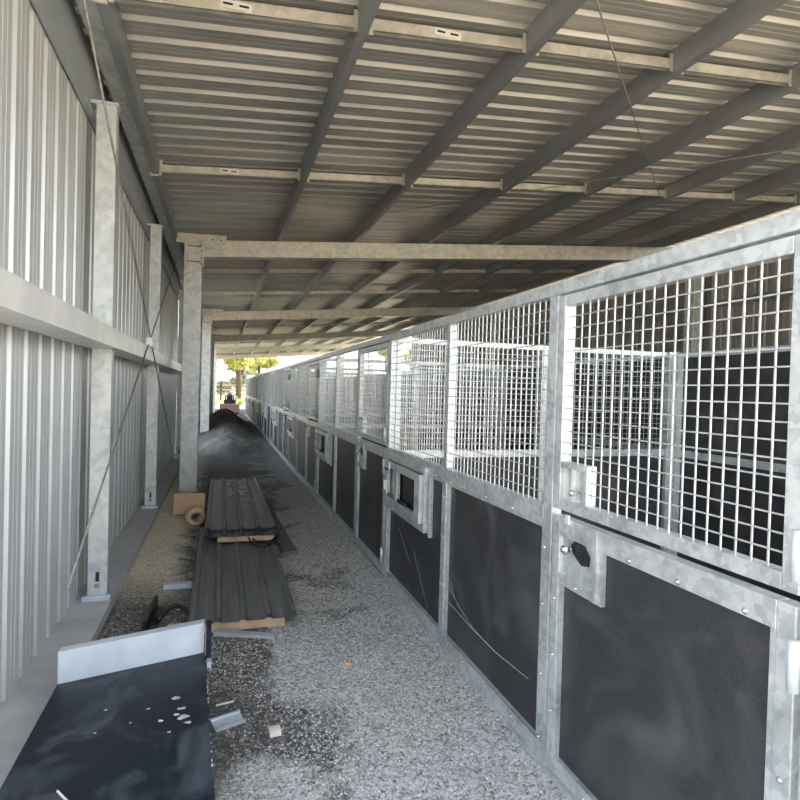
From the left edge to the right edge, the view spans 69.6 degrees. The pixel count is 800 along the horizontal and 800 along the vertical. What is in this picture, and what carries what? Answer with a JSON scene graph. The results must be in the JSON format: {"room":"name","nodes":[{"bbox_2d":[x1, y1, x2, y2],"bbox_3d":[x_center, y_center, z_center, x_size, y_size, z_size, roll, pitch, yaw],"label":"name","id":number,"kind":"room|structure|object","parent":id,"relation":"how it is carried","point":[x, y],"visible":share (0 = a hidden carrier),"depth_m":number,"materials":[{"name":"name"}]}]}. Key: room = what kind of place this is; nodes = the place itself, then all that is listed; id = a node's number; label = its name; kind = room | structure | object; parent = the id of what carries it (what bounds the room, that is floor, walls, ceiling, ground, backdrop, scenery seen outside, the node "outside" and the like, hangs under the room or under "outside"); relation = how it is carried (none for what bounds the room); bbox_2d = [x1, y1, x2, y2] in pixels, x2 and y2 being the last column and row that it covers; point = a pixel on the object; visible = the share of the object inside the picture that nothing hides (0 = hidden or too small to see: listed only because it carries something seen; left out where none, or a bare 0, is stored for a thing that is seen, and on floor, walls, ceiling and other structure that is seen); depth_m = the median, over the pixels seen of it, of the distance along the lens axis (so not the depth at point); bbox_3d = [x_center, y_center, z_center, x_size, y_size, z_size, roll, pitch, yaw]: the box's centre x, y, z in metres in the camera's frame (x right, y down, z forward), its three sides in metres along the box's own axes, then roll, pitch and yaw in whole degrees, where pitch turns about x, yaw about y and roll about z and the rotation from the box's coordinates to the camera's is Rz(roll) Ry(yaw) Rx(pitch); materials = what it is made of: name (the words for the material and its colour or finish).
{"room":"farm building","nodes":[
{"label":"farm building","id":0,"kind":"room"},
{"bbox_2d":[0,0,178,707],"bbox_3d":[-3.407,-0.655,7.615,0.028,4.060,12.193,1,1,-17],"label":"wall","id":1,"kind":"structure","parent":0,"point":[48,137],"depth_m":3.46,"materials":[{"name":"metal"}]},
{"bbox_2d":[0,448,178,787],"bbox_3d":[-8.231,1.097,23.236,0.370,0.200,44.800,1,1,-17],"label":"curb","id":2,"kind":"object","parent":1,"relation":"attached to","point":[82,622],"depth_m":3.62,"materials":[{"name":"concrete"}]},
{"bbox_2d":[81,99,120,601],"bbox_3d":[-2.188,-0.350,4.218,0.200,3.625,0.150,1,1,-17],"label":"wall post","id":3,"kind":"object","parent":2,"relation":"on","point":[106,178],"visible":0.91,"depth_m":4.20,"materials":[{"name":"metal"}]},
{"bbox_2d":[0,267,181,372],"bbox_3d":[-3.248,-0.526,7.698,0.210,0.130,12.250,1,1,-17],"label":"beam","id":4,"kind":"structure","parent":3,"relation":"attached to","point":[23,305],"depth_m":2.77,"materials":[{"name":"metal"}]},
{"bbox_2d":[142,223,163,508],"bbox_3d":[-3.171,-0.427,7.378,0.200,3.625,0.150,1,1,-17],"label":"wall post","id":5,"kind":"object","parent":2,"relation":"on","point":[155,229],"visible":0.9,"depth_m":7.36,"materials":[{"name":"metal"}]},
{"bbox_2d":[174,289,182,458],"bbox_3d":[-4.725,-0.548,12.370,0.200,3.625,0.150,1,1,-17],"label":"wall post","id":6,"kind":"object","parent":2,"relation":"on","point":[180,319],"visible":0.54,"depth_m":12.34,"materials":[{"name":"metal"}]},
{"bbox_2d":[199,339,201,420],"bbox_3d":[-8.651,-0.843,24.996,0.130,3.600,0.100,1,1,-17],"label":"wall post","id":7,"kind":"object","parent":2,"relation":"on","point":[201,339],"visible":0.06,"depth_m":24.94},
{"bbox_2d":[176,393,245,407],"bbox_3d":[-31.102,-0.670,99.778,120.000,0.001,111.000,1,1,-17],"label":"floor","id":8,"kind":"structure","parent":0,"point":[218,396],"depth_m":83.53,"materials":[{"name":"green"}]},
{"bbox_2d":[216,358,259,393],"bbox_3d":[-26.091,-5.042,91.805,7.432,9.284,6.851,1,1,-17],"label":"tree","id":9,"kind":"object","parent":8,"relation":"on","point":[246,372],"visible":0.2,"depth_m":92.31,"materials":[{"name":"green plant"}]},
{"bbox_2d":[223,358,254,399],"bbox_3d":[-17.521,-4.228,60.721,6.295,9.111,9.280,2,1,10],"label":"tree","id":10,"kind":"object","parent":8,"relation":"on","point":[239,365],"visible":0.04,"depth_m":58.43,"materials":[{"name":"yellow plant"}]},
{"bbox_2d":[216,381,297,400],"bbox_3d":[-20.805,-1.016,66.785,28.000,2.300,0.150,1,1,-17],"label":"rail fence","id":11,"kind":"object","parent":8,"relation":"on","point":[220,384],"visible":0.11,"depth_m":66.94,"materials":[{"name":"brown wood"}]},
{"bbox_2d":[245,357,279,375],"bbox_3d":[-24.739,-4.496,103.272,6.394,7.912,7.757,1,1,-17],"label":"tree","id":12,"kind":"object","parent":8,"relation":"on","point":[267,362],"visible":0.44,"depth_m":102.42,"materials":[{"name":"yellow plant"}]},
{"bbox_2d":[377,349,410,365],"bbox_3d":[1.364,-2.962,63.492,7.481,7.548,8.178,2,1,21],"label":"tree","id":13,"kind":"object","parent":8,"relation":"on","point":[409,357],"visible":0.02,"depth_m":62.96,"materials":[{"name":"green plant"}]},
{"bbox_2d":[215,408,244,414],"bbox_3d":[-2.735,1.406,23.278,11.100,0.190,48.000,1,1,-17],"label":"floor","id":14,"kind":"structure","parent":0,"point":[242,411],"depth_m":40.69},
{"bbox_2d":[213,347,221,412],"bbox_3d":[-11.423,-1.197,35.557,0.750,4.148,0.314,1,1,-17],"label":"steel column","id":15,"kind":"structure","parent":14,"relation":"on","point":[216,349],"depth_m":35.45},
{"bbox_2d":[217,343,359,352],"bbox_3d":[-6.714,-3.367,36.998,9.660,1.125,0.180,1,1,-17],"label":"roof beam","id":16,"kind":"structure","parent":15,"relation":"on","point":[322,346],"depth_m":36.72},
{"bbox_2d":[215,355,221,407],"bbox_3d":[-14.156,-1.435,44.339,0.750,4.100,0.314,1,1,-17],"label":"steel column","id":17,"kind":"structure","parent":14,"relation":"on","point":[217,356],"depth_m":44.23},
{"bbox_2d":[218,351,333,358],"bbox_3d":[-9.448,-3.581,45.780,9.660,1.125,0.180,1,1,-17],"label":"roof beam","id":18,"kind":"structure","parent":17,"relation":"on","point":[324,352],"depth_m":45.54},
{"bbox_2d":[220,392,239,413],"bbox_3d":[-10.941,0.177,36.916,1.200,1.399,1.930,1,1,-17],"label":"loader","id":19,"kind":"object","parent":14,"relation":"on","point":[229,401],"visible":0.94,"depth_m":36.59,"materials":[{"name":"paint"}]},
{"bbox_2d":[247,376,252,421],"bbox_3d":[-7.529,-0.052,28.897,0.120,2.220,3.870,1,1,-17],"label":"stall","id":20,"kind":"object","parent":14,"relation":"on","point":[250,397],"visible":0.84,"depth_m":29.03,"materials":[{"name":"silver metal"}]},
{"bbox_2d":[251,375,257,426],"bbox_3d":[-6.388,0.037,25.231,0.120,2.220,3.870,1,1,-17],"label":"stall","id":21,"kind":"object","parent":14,"relation":"on","point":[255,378],"visible":0.89,"depth_m":25.01,"materials":[{"name":"silver metal"}]},
{"bbox_2d":[256,373,264,433],"bbox_3d":[-5.247,0.126,21.566,0.120,2.220,3.870,1,1,-17],"label":"stall","id":22,"kind":"object","parent":14,"relation":"on","point":[261,377],"visible":0.89,"depth_m":21.55,"materials":[{"name":"silver metal"}]},
{"bbox_2d":[262,370,274,446],"bbox_3d":[-4.106,0.215,17.901,0.120,2.220,3.870,1,1,-17],"label":"stall","id":23,"kind":"object","parent":14,"relation":"on","point":[269,389],"visible":0.93,"depth_m":17.80,"materials":[{"name":"silver metal"}]},
{"bbox_2d":[273,374,352,407],"bbox_3d":[-3.155,0.231,20.227,3.080,2.230,0.100,1,1,-17],"label":"wall","id":24,"kind":"structure","parent":14,"relation":"on","point":[351,377],"depth_m":20.54,"materials":[{"name":"grey metal"}]},
{"bbox_2d":[281,371,380,413],"bbox_3d":[-2.014,0.320,16.562,3.080,2.230,0.100,1,1,-17],"label":"wall","id":25,"kind":"structure","parent":14,"relation":"on","point":[343,409],"depth_m":16.73,"materials":[{"name":"grey metal"}]},
{"bbox_2d":[292,366,425,464],"bbox_3d":[-0.873,0.409,12.896,3.080,2.230,0.100,1,1,-17],"label":"wall","id":26,"kind":"structure","parent":14,"relation":"on","point":[353,418],"depth_m":12.96,"materials":[{"name":"grey metal"}]},
{"bbox_2d":[322,358,503,449],"bbox_3d":[0.269,0.499,9.231,3.080,2.230,0.100,1,1,-17],"label":"wall","id":27,"kind":"structure","parent":14,"relation":"on","point":[415,370],"depth_m":9.30,"materials":[{"name":"grey metal"}]},
{"bbox_2d":[490,313,500,364],"bbox_3d":[3.439,-0.930,20.942,0.270,4.917,0.260,1,1,-17],"label":"steel column","id":28,"kind":"structure","parent":14,"relation":"on","point":[497,315],"depth_m":20.80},
{"bbox_2d":[394,338,679,576],"bbox_3d":[1.410,0.588,5.566,3.080,2.230,0.100,1,1,-17],"label":"wall","id":29,"kind":"structure","parent":14,"relation":"on","point":[668,361],"depth_m":5.73,"materials":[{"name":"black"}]},
{"bbox_2d":[332,345,799,601],"bbox_3d":[0.570,0.415,13.345,0.050,2.165,22.930,1,1,-17],"label":"wall","id":30,"kind":"structure","parent":29,"relation":"attached to","point":[763,448],"depth_m":5.58,"materials":[{"name":"black metal"}]},
{"bbox_2d":[683,278,704,351],"bbox_3d":[6.173,-0.716,12.160,0.270,4.917,0.260,1,1,-17],"label":"steel column","id":31,"kind":"structure","parent":14,"relation":"on","point":[694,314],"depth_m":12.02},
{"bbox_2d":[217,348,343,355],"bbox_3d":[-9.511,-3.809,45.897,10.800,1.170,0.010,1,1,-17],"label":"roof beam","id":32,"kind":"structure","parent":0,"point":[291,351],"depth_m":45.70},
{"bbox_2d":[96,408,567,799],"bbox_3d":[-4.831,0.945,16.831,2.400,0.800,36.960,1,1,-17],"label":"floor","id":33,"kind":"structure","parent":0,"point":[232,447],"depth_m":3.41,"materials":[{"name":"gravel"}]},
{"bbox_2d":[0,619,214,799],"bbox_3d":[-1.027,1.400,2.056,0.765,0.451,1.911,1,1,-17],"label":"metal panel","id":34,"kind":"object","parent":33,"relation":"on","point":[127,675],"visible":1,"depth_m":2.38,"materials":[{"name":"black plastic"}]},
{"bbox_2d":[25,790,67,799],"bbox_3d":[-1.035,1.342,1.545,0.444,0.057,0.862,1,1,-17],"label":"board","id":35,"kind":"object","parent":34,"relation":"on","point":[57,795],"visible":1,"depth_m":1.93,"materials":[{"name":"metal"}]},
{"bbox_2d":[93,696,191,733],"bbox_3d":[-1.076,1.344,2.427,0.382,0.044,0.303,1,1,-17],"label":"chips","id":36,"kind":"object","parent":34,"relation":"in","point":[183,716],"visible":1,"depth_m":2.42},
{"bbox_2d":[142,595,165,630],"bbox_3d":[-1.744,1.521,4.091,0.082,0.090,0.500,1,1,-14],"label":"black angle","id":37,"kind":"object","parent":33,"relation":"on","point":[149,622],"visible":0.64,"depth_m":4.05,"materials":[{"name":"plastic"}]},
{"bbox_2d":[156,603,189,621],"bbox_3d":[-1.572,1.503,4.073,0.261,0.081,0.165,1,1,-9],"label":"hose","id":38,"kind":"object","parent":33,"relation":"on","point":[184,608],"visible":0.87,"depth_m":4.08,"materials":[{"name":"plastic"}]},
{"bbox_2d":[163,581,192,589],"bbox_3d":[-1.824,1.526,4.728,0.220,0.040,0.056,1,1,-15],"label":"steel offcut","id":39,"kind":"object","parent":33,"relation":"on","point":[172,585],"visible":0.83,"depth_m":4.71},
{"bbox_2d":[173,493,204,514],"bbox_3d":[-2.685,1.321,7.326,0.375,0.255,0.074,1,1,-18],"label":"cardboard box","id":40,"kind":"object","parent":33,"relation":"on","point":[182,502],"visible":0.79,"depth_m":7.32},
{"bbox_2d":[185,569,193,578],"bbox_3d":[-1.836,1.521,5.018,0.070,0.060,0.080,1,1,-17],"label":"wood block","id":41,"kind":"object","parent":33,"relation":"on","point":[189,574],"visible":0.89,"depth_m":4.98,"materials":[{"name":"brown wood"}]},
{"bbox_2d":[185,506,204,524],"bbox_3d":[-2.482,1.397,6.959,0.210,0.210,0.140,1,1,-31],"label":"tape roll","id":42,"kind":"object","parent":33,"relation":"on","point":[190,510],"visible":1,"depth_m":6.92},
{"bbox_2d":[176,232,225,491],"bbox_3d":[-3.221,-0.577,9.211,0.750,4.105,0.314,1,1,-17],"label":"steel column","id":43,"kind":"structure","parent":33,"relation":"on","point":[194,244],"depth_m":9.08,"materials":[{"name":"metal"}]},
{"bbox_2d":[66,261,176,589],"bbox_3d":[-2.564,-0.604,5.892,0.026,2.953,6.406,1,1,-17],"label":"rod","id":44,"kind":"object","parent":43,"relation":"attached to","point":[121,424],"visible":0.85,"depth_m":3.93,"materials":[{"name":"metal"}]},
{"bbox_2d":[83,0,172,452],"bbox_3d":[-2.569,-0.595,5.912,0.050,3.013,6.446,1,1,-17],"label":"rod","id":45,"kind":"object","parent":43,"relation":"attached to","point":[149,340],"visible":0.96,"depth_m":3.97,"materials":[{"name":"metal"}]},
{"bbox_2d":[204,240,673,261],"bbox_3d":[1.487,-2.725,10.653,9.660,1.125,0.180,1,1,-17],"label":"roof beam","id":46,"kind":"structure","parent":43,"relation":"on","point":[235,249],"depth_m":10.22,"materials":[{"name":"metal"}]},
{"bbox_2d":[200,308,223,432],"bbox_3d":[-5.951,-0.910,17.991,0.750,3.866,0.314,1,1,-17],"label":"steel column","id":47,"kind":"structure","parent":33,"relation":"on","point":[207,314],"depth_m":17.86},
{"bbox_2d":[212,306,480,320],"bbox_3d":[-1.247,-2.939,19.435,9.660,1.125,0.180,1,1,-17],"label":"roof beam","id":48,"kind":"structure","parent":47,"relation":"on","point":[424,311],"depth_m":19.09,"materials":[{"name":"metal"}]},
{"bbox_2d":[209,334,222,414],"bbox_3d":[-8.685,-1.123,26.773,0.750,3.868,0.314,1,1,-17],"label":"steel column","id":49,"kind":"structure","parent":33,"relation":"on","point":[213,336],"depth_m":26.66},
{"bbox_2d":[215,330,401,341],"bbox_3d":[-3.981,-3.153,28.216,9.660,1.125,0.180,1,1,-17],"label":"roof beam","id":50,"kind":"structure","parent":49,"relation":"on","point":[234,338],"depth_m":27.92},
{"bbox_2d":[210,709,245,731],"bbox_3d":[-0.861,1.611,2.882,0.150,0.037,0.088,1,1,-37],"label":"steel offcut","id":51,"kind":"object","parent":33,"relation":"on","point":[219,723],"visible":1,"depth_m":2.88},
{"bbox_2d":[204,615,284,632],"bbox_3d":[-1.135,1.559,4.027,0.640,0.071,0.090,1,1,-17],"label":"batten","id":52,"kind":"object","parent":33,"relation":"on","point":[268,621],"visible":0.52,"depth_m":4.01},
{"bbox_2d":[187,528,295,624],"bbox_3d":[-1.481,1.480,5.243,0.730,0.027,2.680,1,1,-17],"label":"sheet","id":53,"kind":"object","parent":52,"relation":"on","point":[282,587],"visible":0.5,"depth_m":4.61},
{"bbox_2d":[189,530,295,623],"bbox_3d":[-1.478,1.477,5.245,0.730,0.027,2.676,1,1,-17],"label":"sheet","id":54,"kind":"object","parent":53,"relation":"on","point":[201,530],"visible":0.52,"depth_m":4.42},
{"bbox_2d":[190,532,296,622],"bbox_3d":[-1.476,1.474,5.248,0.730,0.027,2.672,1,1,-17],"label":"sheet","id":55,"kind":"object","parent":54,"relation":"on","point":[201,532],"visible":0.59,"depth_m":4.37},
{"bbox_2d":[190,527,296,621],"bbox_3d":[-1.474,1.471,5.251,0.730,0.027,2.668,1,1,-17],"label":"sheet","id":56,"kind":"object","parent":53,"relation":"on","point":[203,602],"visible":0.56,"depth_m":4.68,"materials":[{"name":"metal"}]},
{"bbox_2d":[217,533,273,542],"bbox_3d":[-1.580,1.414,5.902,0.560,0.050,0.080,1,1,-17],"label":"batten","id":57,"kind":"object","parent":56,"relation":"on","point":[257,537],"visible":0.86,"depth_m":5.86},
{"bbox_2d":[204,526,275,536],"bbox_3d":[-2.128,1.322,7.495,0.720,0.027,3.448,1,1,-17],"label":"sheet","id":58,"kind":"object","parent":57,"relation":"on","point":[257,529],"visible":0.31,"depth_m":5.95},
{"bbox_2d":[204,486,275,530],"bbox_3d":[-2.143,1.294,7.551,0.720,0.027,3.312,1,1,-17],"label":"sheet","id":59,"kind":"object","parent":58,"relation":"on","point":[209,486],"visible":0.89,"depth_m":5.97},
{"bbox_2d":[205,488,275,529],"bbox_3d":[-2.140,1.290,7.549,0.720,0.027,3.296,1,1,-17],"label":"sheet","id":60,"kind":"object","parent":59,"relation":"on","point":[209,488],"visible":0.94,"depth_m":6.01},
{"bbox_2d":[205,478,275,529],"bbox_3d":[-2.138,1.286,7.548,0.720,0.027,3.280,1,1,-17],"label":"sheet","id":61,"kind":"object","parent":60,"relation":"on","point":[235,513],"visible":1,"depth_m":7.03,"materials":[{"name":"metal"}]},
{"bbox_2d":[248,535,278,547],"bbox_3d":[-1.370,1.427,5.798,0.316,0.075,0.233,1,1,-17],"label":"strap","id":62,"kind":"object","parent":56,"relation":"on","point":[270,542],"visible":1,"depth_m":5.77,"materials":[{"name":"black plastic"}]},
{"bbox_2d":[213,629,275,639],"bbox_3d":[-1.050,1.586,3.887,0.420,0.030,0.050,2,1,6],"label":"steel offcut","id":63,"kind":"object","parent":33,"relation":"on","point":[218,632],"visible":1,"depth_m":3.87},
{"bbox_2d":[244,378,248,417],"bbox_3d":[-8.670,-0.141,32.562,0.120,2.220,3.870,1,1,-17],"label":"stall","id":64,"kind":"object","parent":33,"relation":"on","point":[247,379],"visible":0.88,"depth_m":32.45,"materials":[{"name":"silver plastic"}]},
{"bbox_2d":[267,724,281,737],"bbox_3d":[-0.616,1.612,2.812,0.056,0.028,0.076,1,1,-25],"label":"chip","id":65,"kind":"object","parent":33,"relation":"on","point":[274,730],"visible":1,"depth_m":2.79,"materials":[{"name":"paper"}]},
{"bbox_2d":[271,365,292,464],"bbox_3d":[-2.965,0.305,14.235,0.120,2.220,3.870,1,1,-17],"label":"stall","id":66,"kind":"object","parent":33,"relation":"on","point":[279,415],"visible":0.93,"depth_m":14.06,"materials":[{"name":"silver metal"}]},
{"bbox_2d":[272,515,297,554],"bbox_3d":[-1.401,1.530,6.646,0.150,0.035,1.750,1,1,-19],"label":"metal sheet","id":67,"kind":"object","parent":33,"relation":"on","point":[283,541],"visible":0.71,"depth_m":6.23,"materials":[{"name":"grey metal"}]},
{"bbox_2d":[286,356,322,497],"bbox_3d":[-1.824,0.394,10.570,0.120,2.220,3.870,1,1,-17],"label":"stall","id":68,"kind":"object","parent":33,"relation":"on","point":[300,428],"visible":0.95,"depth_m":10.22,"materials":[{"name":"silver plastic"}]},
{"bbox_2d":[102,484,560,799],"bbox_3d":[-1.449,1.544,5.713,2.112,0.055,8.516,1,1,-17],"label":"gravel","id":69,"kind":"object","parent":33,"relation":"on","point":[343,666],"visible":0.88,"depth_m":3.13,"materials":[{"name":"gravel"}]},
{"bbox_2d":[314,334,396,579],"bbox_3d":[-0.683,0.483,6.904,0.120,2.220,3.870,1,1,-17],"label":"stall","id":70,"kind":"object","parent":33,"relation":"on","point":[350,468],"visible":0.98,"depth_m":6.17,"materials":[{"name":"silver plastic"}]},
{"bbox_2d":[383,209,799,799],"bbox_3d":[0.458,0.573,3.239,0.120,2.220,3.870,1,1,-17],"label":"stall","id":71,"kind":"object","parent":33,"relation":"on","point":[635,670],"visible":0.98,"depth_m":2.20,"materials":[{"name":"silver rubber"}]},
{"bbox_2d":[72,0,799,352],"bbox_3d":[-2.705,-3.403,23.909,10.980,0.998,46.511,1,1,-17],"label":"ceiling","id":72,"kind":"structure","parent":0,"point":[217,90],"depth_m":5.86,"materials":[{"name":"metal"}]},
{"bbox_2d":[31,0,201,338],"bbox_3d":[-5.852,-2.607,15.767,0.050,0.490,29.300,1,1,-17],"label":"girder","id":73,"kind":"object","parent":72,"relation":"attached to","point":[60,20],"visible":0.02,"depth_m":4.08,"materials":[{"name":"metal"}]},
{"bbox_2d":[76,0,201,333],"bbox_3d":[-7.685,-2.948,22.391,0.070,0.185,46.450,1,1,-17],"label":"beam","id":74,"kind":"structure","parent":72,"relation":"attached to","point":[110,15],"depth_m":4.70,"materials":[{"name":"metal"}]},
{"bbox_2d":[91,0,357,31],"bbox_3d":[-1.068,-2.513,3.684,1.623,0.304,0.056,1,1,-17],"label":"strut","id":75,"kind":"object","parent":74,"relation":"attached to","point":[234,8],"visible":1,"depth_m":3.73,"materials":[{"name":"metal"}]},
{"bbox_2d":[150,160,300,180],"bbox_3d":[-1.951,-2.582,6.519,1.623,0.304,0.056,1,1,-17],"label":"strut","id":76,"kind":"object","parent":74,"relation":"attached to","point":[163,168],"visible":0.79,"depth_m":6.50,"materials":[{"name":"metal"}]},
{"bbox_2d":[233,0,381,354],"bbox_3d":[-6.152,-3.047,22.866,0.065,0.198,46.450,1,1,-17],"label":"roof beam","id":77,"kind":"structure","parent":72,"relation":"attached to","point":[367,9],"depth_m":5.04,"materials":[{"name":"metal"}]},
{"bbox_2d":[202,291,255,294],"bbox_3d":[-4.567,-2.798,15.084,1.528,0.222,0.040,1,1,-17],"label":"strut","id":78,"kind":"object","parent":77,"relation":"attached to","point":[229,292],"visible":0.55,"depth_m":15.11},
{"bbox_2d":[202,269,263,272],"bbox_3d":[-3.661,-2.727,12.172,1.528,0.222,0.040,1,1,-17],"label":"strut","id":79,"kind":"object","parent":77,"relation":"attached to","point":[204,270],"visible":0.64,"depth_m":12.19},
{"bbox_2d":[250,0,586,354],"bbox_3d":[-4.927,-3.132,23.245,0.065,0.198,46.450,1,1,-17],"label":"roof beam","id":80,"kind":"structure","parent":72,"relation":"attached to","point":[556,13],"depth_m":5.22,"materials":[{"name":"metal"}]},
{"bbox_2d":[259,291,303,294],"bbox_3d":[-3.186,-2.893,15.511,1.201,0.194,0.040,1,1,-17],"label":"strut","id":81,"kind":"object","parent":80,"relation":"attached to","point":[261,292],"visible":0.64,"depth_m":15.48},
{"bbox_2d":[268,269,322,272],"bbox_3d":[-2.279,-2.822,12.600,1.201,0.194,0.040,1,1,-17],"label":"strut","id":82,"kind":"object","parent":80,"relation":"attached to","point":[270,270],"visible":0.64,"depth_m":12.58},
{"bbox_2d":[307,172,404,185],"bbox_3d":[-0.524,-2.684,6.962,1.201,0.261,0.052,1,1,-17],"label":"strut","id":83,"kind":"object","parent":80,"relation":"attached to","point":[313,176],"visible":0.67,"depth_m":6.95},
{"bbox_2d":[368,18,526,52],"bbox_3d":[0.358,-2.615,4.127,1.201,0.261,0.052,1,1,-17],"label":"strut","id":84,"kind":"object","parent":80,"relation":"attached to","point":[384,27],"visible":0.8,"depth_m":4.11,"materials":[{"name":"metal"}]},
{"bbox_2d":[267,0,788,353],"bbox_3d":[-3.645,-3.220,23.642,0.065,0.198,46.450,1,1,-17],"label":"roof beam","id":85,"kind":"structure","parent":72,"relation":"attached to","point":[742,14],"depth_m":5.40,"materials":[{"name":"metal"}]},
{"bbox_2d":[309,290,352,293],"bbox_3d":[-1.932,-2.979,15.899,1.261,0.199,0.040,1,1,-17],"label":"strut","id":86,"kind":"object","parent":85,"relation":"attached to","point":[334,291],"visible":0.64,"depth_m":15.92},
{"bbox_2d":[329,269,381,272],"bbox_3d":[-1.026,-2.909,12.988,1.261,0.199,0.040,1,1,-17],"label":"strut","id":87,"kind":"object","parent":85,"relation":"attached to","point":[332,270],"visible":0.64,"depth_m":12.98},
{"bbox_2d":[410,177,502,189],"bbox_3d":[0.729,-2.770,7.350,1.261,0.266,0.052,1,1,-17],"label":"strut","id":88,"kind":"object","parent":85,"relation":"attached to","point":[439,182],"visible":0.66,"depth_m":7.34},
{"bbox_2d":[388,148,799,212],"bbox_3d":[2.781,-2.766,7.089,6.221,0.450,0.021,2,1,19],"label":"cable","id":89,"kind":"object","parent":85,"relation":"attached to","point":[796,148],"visible":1,"depth_m":7.17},
{"bbox_2d":[535,41,673,71],"bbox_3d":[1.612,-2.701,4.515,1.261,0.266,0.052,1,1,-17],"label":"strut","id":90,"kind":"object","parent":85,"relation":"attached to","point":[551,49],"visible":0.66,"depth_m":4.51,"materials":[{"name":"metal"}]},
{"bbox_2d":[284,61,799,352],"bbox_3d":[-2.420,-3.304,24.021,0.065,0.198,46.450,1,1,-17],"label":"roof beam","id":91,"kind":"structure","parent":72,"relation":"attached to","point":[761,95],"depth_m":6.83,"materials":[{"name":"metal"}]},
{"bbox_2d":[357,290,396,293],"bbox_3d":[-0.679,-3.066,16.287,1.201,0.194,0.040,1,1,-17],"label":"strut","id":92,"kind":"object","parent":91,"relation":"attached to","point":[362,291],"visible":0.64,"depth_m":16.27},
{"bbox_2d":[388,269,433,272],"bbox_3d":[0.228,-2.995,13.376,1.201,0.194,0.040,1,1,-17],"label":"strut","id":93,"kind":"object","parent":91,"relation":"attached to","point":[393,270],"visible":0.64,"depth_m":13.37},
{"bbox_2d":[509,183,586,193],"bbox_3d":[1.982,-2.856,7.739,1.201,0.261,0.052,1,1,-17],"label":"strut","id":94,"kind":"object","parent":91,"relation":"attached to","point":[521,186],"visible":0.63,"depth_m":7.75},
{"bbox_2d":[681,62,791,86],"bbox_3d":[2.865,-2.787,4.904,1.201,0.261,0.052,1,1,-17],"label":"strut","id":95,"kind":"object","parent":91,"relation":"attached to","point":[700,68],"visible":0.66,"depth_m":4.91,"materials":[{"name":"metal"}]},
{"bbox_2d":[301,125,799,351],"bbox_3d":[-1.147,-3.392,24.415,0.065,0.198,46.450,1,1,-17],"label":"roof beam","id":96,"kind":"structure","parent":72,"relation":"attached to","point":[789,139],"depth_m":8.50,"materials":[{"name":"metal"}]},
{"bbox_2d":[403,289,439,292],"bbox_3d":[0.570,-3.152,16.674,1.251,0.198,0.040,1,1,-17],"label":"strut","id":97,"kind":"object","parent":96,"relation":"attached to","point":[407,291],"visible":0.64,"depth_m":16.68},
{"bbox_2d":[442,269,485,272],"bbox_3d":[1.476,-3.081,13.763,1.251,0.198,0.040,1,1,-17],"label":"strut","id":98,"kind":"object","parent":96,"relation":"attached to","point":[447,270],"visible":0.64,"depth_m":13.77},
{"bbox_2d":[595,187,665,197],"bbox_3d":[3.231,-2.942,8.125,1.251,0.265,0.052,1,1,-17],"label":"strut","id":99,"kind":"object","parent":96,"relation":"attached to","point":[609,190],"visible":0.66,"depth_m":8.13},
{"bbox_2d":[316,164,799,351],"bbox_3d":[0.049,-3.474,24.785,0.065,0.198,46.450,1,1,-17],"label":"roof beam","id":100,"kind":"structure","parent":72,"relation":"attached to","point":[790,175],"depth_m":10.07,"materials":[{"name":"metal"}]},
{"bbox_2d":[446,289,478,292],"bbox_3d":[1.804,-3.237,17.056,1.171,0.191,0.040,1,1,-17],"label":"strut","id":101,"kind":"object","parent":100,"relation":"attached to","point":[453,290],"visible":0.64,"depth_m":17.05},
{"bbox_2d":[494,269,531,272],"bbox_3d":[2.711,-3.166,14.145,1.171,0.191,0.040,1,1,-17],"label":"strut","id":102,"kind":"object","parent":100,"relation":"attached to","point":[501,270],"visible":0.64,"depth_m":14.16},
{"bbox_2d":[674,191,734,200],"bbox_3d":[4.466,-3.027,8.507,1.171,0.258,0.052,1,1,-17],"label":"strut","id":103,"kind":"object","parent":100,"relation":"attached to","point":[695,195],"visible":0.66,"depth_m":8.53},
{"bbox_2d":[331,191,799,350],"bbox_3d":[1.236,-3.556,25.153,0.065,0.198,46.450,1,1,-17],"label":"roof beam","id":104,"kind":"structure","parent":72,"relation":"attached to","point":[767,208],"depth_m":11.55,"materials":[{"name":"metal"}]},
{"bbox_2d":[487,289,515,291],"bbox_3d":[2.996,-3.319,17.425,1.161,0.190,0.040,1,1,-17],"label":"strut","id":105,"kind":"object","parent":104,"relation":"attached to","point":[493,290],"visible":0.76,"depth_m":17.45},
{"bbox_2d":[540,269,574,272],"bbox_3d":[3.902,-3.248,14.514,1.161,0.190,0.040,1,1,-17],"label":"strut","id":106,"kind":"object","parent":104,"relation":"attached to","point":[549,270],"visible":0.81,"depth_m":14.53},
{"bbox_2d":[595,0,675,246],"bbox_3d":[2.766,-2.739,6.452,0.011,0.769,12.023,2,1,28],"label":"cable","id":107,"kind":"object","parent":104,"relation":"attached to","point":[599,10],"visible":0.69,"depth_m":4.91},
{"bbox_2d":[743,194,796,203],"bbox_3d":[5.657,-3.109,8.876,1.161,0.257,0.052,1,1,-17],"label":"strut","id":108,"kind":"object","parent":104,"relation":"attached to","point":[759,198],"visible":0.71,"depth_m":8.90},
{"bbox_2d":[418,258,793,370],"bbox_3d":[4.742,-0.889,17.667,0.030,5.030,26.952,1,1,-17],"label":"wall","id":109,"kind":"structure","parent":0,"point":[768,321],"depth_m":13.25,"materials":[{"name":"metal"}]},
{"bbox_2d":[420,288,792,353],"bbox_3d":[4.710,-2.115,17.653,0.085,0.120,27.000,1,1,-17],"label":"wall rail","id":110,"kind":"object","parent":109,"relation":"attached to","point":[788,289],"visible":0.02,"depth_m":13.08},
{"bbox_2d":[432,344,790,370],"bbox_3d":[4.681,-1.115,17.668,0.085,0.120,27.000,1,1,-17],"label":"wall rail","id":111,"kind":"object","parent":109,"relation":"attached to","point":[785,344],"visible":0.02,"depth_m":11.73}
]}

